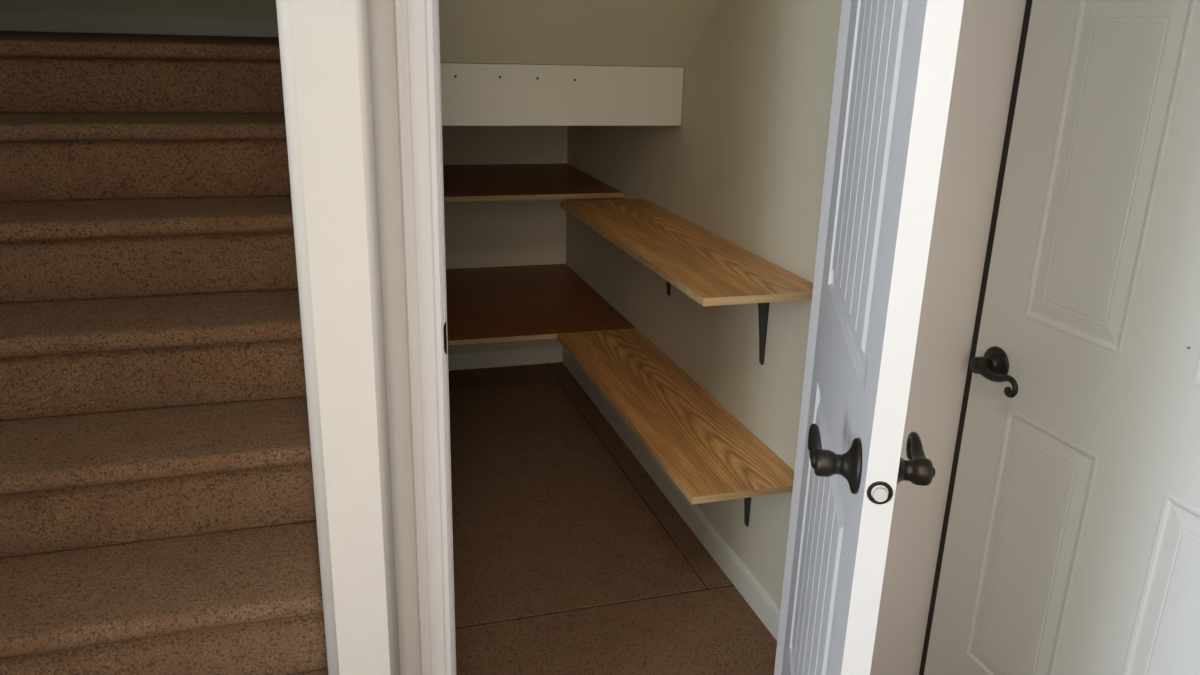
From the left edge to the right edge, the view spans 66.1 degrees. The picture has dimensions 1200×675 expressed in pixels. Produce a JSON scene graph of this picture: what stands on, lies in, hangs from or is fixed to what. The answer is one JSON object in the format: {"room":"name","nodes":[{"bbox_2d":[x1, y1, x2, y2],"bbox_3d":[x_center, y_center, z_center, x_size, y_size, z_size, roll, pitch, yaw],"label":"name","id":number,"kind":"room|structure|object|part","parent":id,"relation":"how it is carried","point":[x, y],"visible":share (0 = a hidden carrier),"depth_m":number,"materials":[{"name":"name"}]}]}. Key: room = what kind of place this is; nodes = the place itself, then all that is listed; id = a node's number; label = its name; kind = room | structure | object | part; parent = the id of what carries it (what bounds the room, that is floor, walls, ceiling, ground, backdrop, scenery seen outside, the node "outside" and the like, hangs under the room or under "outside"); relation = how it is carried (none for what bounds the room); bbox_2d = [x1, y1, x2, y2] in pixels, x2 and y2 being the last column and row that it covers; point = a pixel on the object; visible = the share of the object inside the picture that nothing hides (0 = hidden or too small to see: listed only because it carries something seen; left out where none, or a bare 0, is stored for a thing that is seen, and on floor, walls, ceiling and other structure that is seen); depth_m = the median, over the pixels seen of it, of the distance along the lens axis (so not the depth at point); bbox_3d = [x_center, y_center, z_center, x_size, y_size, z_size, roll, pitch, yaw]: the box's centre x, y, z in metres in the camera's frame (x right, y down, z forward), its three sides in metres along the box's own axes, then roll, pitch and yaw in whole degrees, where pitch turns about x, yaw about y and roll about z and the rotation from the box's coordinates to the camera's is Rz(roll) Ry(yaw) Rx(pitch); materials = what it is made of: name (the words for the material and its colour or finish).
{"room":"hallway","nodes":[
{"label":"hallway","id":0,"kind":"room"},
{"bbox_2d":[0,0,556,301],"bbox_3d":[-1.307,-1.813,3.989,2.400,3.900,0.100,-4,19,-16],"label":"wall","id":1,"kind":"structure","parent":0,"point":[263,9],"depth_m":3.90,"materials":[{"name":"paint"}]},
{"bbox_2d":[0,11,278,37],"bbox_3d":[-1.831,-1.327,3.922,1.294,0.077,0.012,-4,19,-16],"label":"baseboard","id":2,"kind":"structure","parent":1,"relation":"attached to","point":[9,20],"depth_m":3.88,"materials":[{"name":"paint"}]},
{"bbox_2d":[276,0,400,674],"bbox_3d":[-0.756,-1.265,2.359,0.130,3.900,2.650,-4,19,-16],"label":"wall","id":3,"kind":"structure","parent":0,"point":[324,45],"depth_m":1.43,"materials":[{"name":"paint"}]},
{"bbox_2d":[442,126,567,353],"bbox_3d":[-0.708,-0.477,4.154,1.122,1.290,0.100,-4,19,-16],"label":"wall","id":4,"kind":"structure","parent":0,"point":[478,234],"depth_m":4.15,"materials":[{"name":"paint"}]},
{"bbox_2d":[448,346,561,370],"bbox_3d":[-0.654,0.112,4.308,0.986,0.078,0.012,-4,19,-16],"label":"baseboard","id":5,"kind":"structure","parent":4,"relation":"attached to","point":[514,357],"depth_m":4.36,"materials":[{"name":"paint"}]},
{"bbox_2d":[443,163,622,201],"bbox_3d":[-0.508,-0.621,3.663,0.996,0.019,0.819,-4,19,-16],"label":"shelf","id":6,"kind":"object","parent":4,"relation":"attached to","point":[484,182],"visible":0.56,"depth_m":3.57,"materials":[{"name":"brown wood"}]},
{"bbox_2d":[446,264,635,345],"bbox_3d":[-0.490,-0.148,3.714,0.996,0.019,1.023,-4,19,-16],"label":"shelf","id":7,"kind":"object","parent":4,"relation":"attached to","point":[528,302],"visible":0.46,"depth_m":3.63,"materials":[{"name":"brown wood"}]},
{"bbox_2d":[439,0,719,66],"bbox_3d":[-0.061,-1.097,2.043,0.998,0.978,1.210,-4,19,-16],"label":"ceiling","id":8,"kind":"structure","parent":0,"point":[667,33],"depth_m":2.55,"materials":[{"name":"paint"}]},
{"bbox_2d":[448,362,776,674],"bbox_3d":[-0.992,1.180,1.330,4.100,0.120,7.070,-4,19,-16],"label":"floor","id":9,"kind":"structure","parent":0,"point":[569,558],"depth_m":2.80,"materials":[{"name":"brown carpet"}]},
{"bbox_2d":[0,31,327,674],"bbox_3d":[-1.411,-0.066,2.566,1.163,1.458,3.484,-4,19,-16],"label":"staircase","id":10,"kind":"structure","parent":9,"relation":"on","point":[158,511],"depth_m":1.91,"materials":[{"name":"brown carpet"}]},
{"bbox_2d":[368,0,1025,674],"bbox_3d":[0.252,-0.331,1.678,1.302,2.600,0.100,-4,19,-16],"label":"wall","id":11,"kind":"structure","parent":0,"point":[990,30],"depth_m":1.77,"materials":[{"name":"paint"}]},
{"bbox_2d":[393,0,851,674],"bbox_3d":[0.088,-0.096,1.695,0.884,2.135,0.118,-4,19,-16],"label":"door frame","id":12,"kind":"structure","parent":11,"relation":"attached to","point":[416,22],"depth_m":1.57,"materials":[{"name":"paint"}]},
{"bbox_3d":[-0.267,-0.002,1.579,0.006,0.056,0.026,-4,19,-16],"label":"strike plate","id":13,"kind":"part","parent":12,"relation":"part of","materials":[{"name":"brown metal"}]},
{"bbox_2d":[781,0,963,674],"bbox_3d":[0.385,0.044,1.422,0.151,2.030,0.758,4,18,8],"label":"door","id":14,"kind":"structure","parent":11,"relation":"in","point":[900,60],"depth_m":1.15,"materials":[{"name":"paint"}]},
{"bbox_3d":[0.282,0.147,1.211,0.021,0.041,0.117,4,18,8],"label":"lever","id":15,"kind":"part","parent":14,"relation":"part of","materials":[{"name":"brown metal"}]},
{"bbox_3d":[0.411,0.157,1.193,0.021,0.041,0.117,4,18,8],"label":"lever","id":16,"kind":"part","parent":14,"relation":"part of","materials":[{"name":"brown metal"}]},
{"bbox_2d":[566,0,841,607],"bbox_3d":[0.256,-0.764,3.005,0.110,2.600,2.570,-4,19,-16],"label":"wall","id":17,"kind":"structure","parent":0,"point":[745,162],"depth_m":2.50,"materials":[{"name":"paint"}]},
{"bbox_2d":[562,345,780,640],"bbox_3d":[0.179,0.449,3.332,0.012,0.088,2.470,-4,19,-16],"label":"baseboard","id":18,"kind":"structure","parent":17,"relation":"attached to","point":[765,607],"depth_m":2.93,"materials":[{"name":"paint"}]},
{"bbox_2d":[557,328,793,526],"bbox_3d":[0.172,0.301,2.812,0.302,0.276,1.270,-4,19,-16],"label":"shelf","id":19,"kind":"object","parent":17,"relation":"attached to","point":[709,455],"visible":0.93,"depth_m":2.57,"materials":[{"name":"brown wood"}]},
{"bbox_2d":[560,199,812,364],"bbox_3d":[0.187,-0.152,2.647,0.305,0.276,1.237,-4,19,-16],"label":"shelf","id":20,"kind":"object","parent":17,"relation":"attached to","point":[710,269],"visible":0.92,"depth_m":2.39,"materials":[{"name":"brown wood"}]},
{"bbox_3d":[-0.426,-0.864,3.329,0.998,0.028,1.325,-4,19,-16],"label":"ceiling","id":21,"kind":"structure","parent":0,"visible":0},
{"bbox_2d":[440,62,683,125],"bbox_3d":[-0.228,-0.708,2.695,0.996,0.174,0.036,-4,19,-16],"label":"board","id":22,"kind":"object","parent":21,"relation":"attached to","point":[472,94],"depth_m":2.71,"materials":[{"name":"paint"}]},
{"bbox_3d":[1.383,0.224,0.076,0.120,2.600,3.800,-4,19,-16],"label":"wall","id":23,"kind":"structure","parent":0,"visible":0},
{"bbox_2d":[919,0,1199,674],"bbox_3d":[0.882,0.026,1.485,0.103,2.050,0.832,-4,19,-16],"label":"door","id":24,"kind":"structure","parent":23,"relation":"in","point":[1070,539],"depth_m":1.61,"materials":[{"name":"paint"}]},
{"bbox_3d":[0.759,0.081,1.770,0.021,0.041,0.117,-4,19,-16],"label":"lever","id":25,"kind":"part","parent":24,"relation":"part of","materials":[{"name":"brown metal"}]}
]}

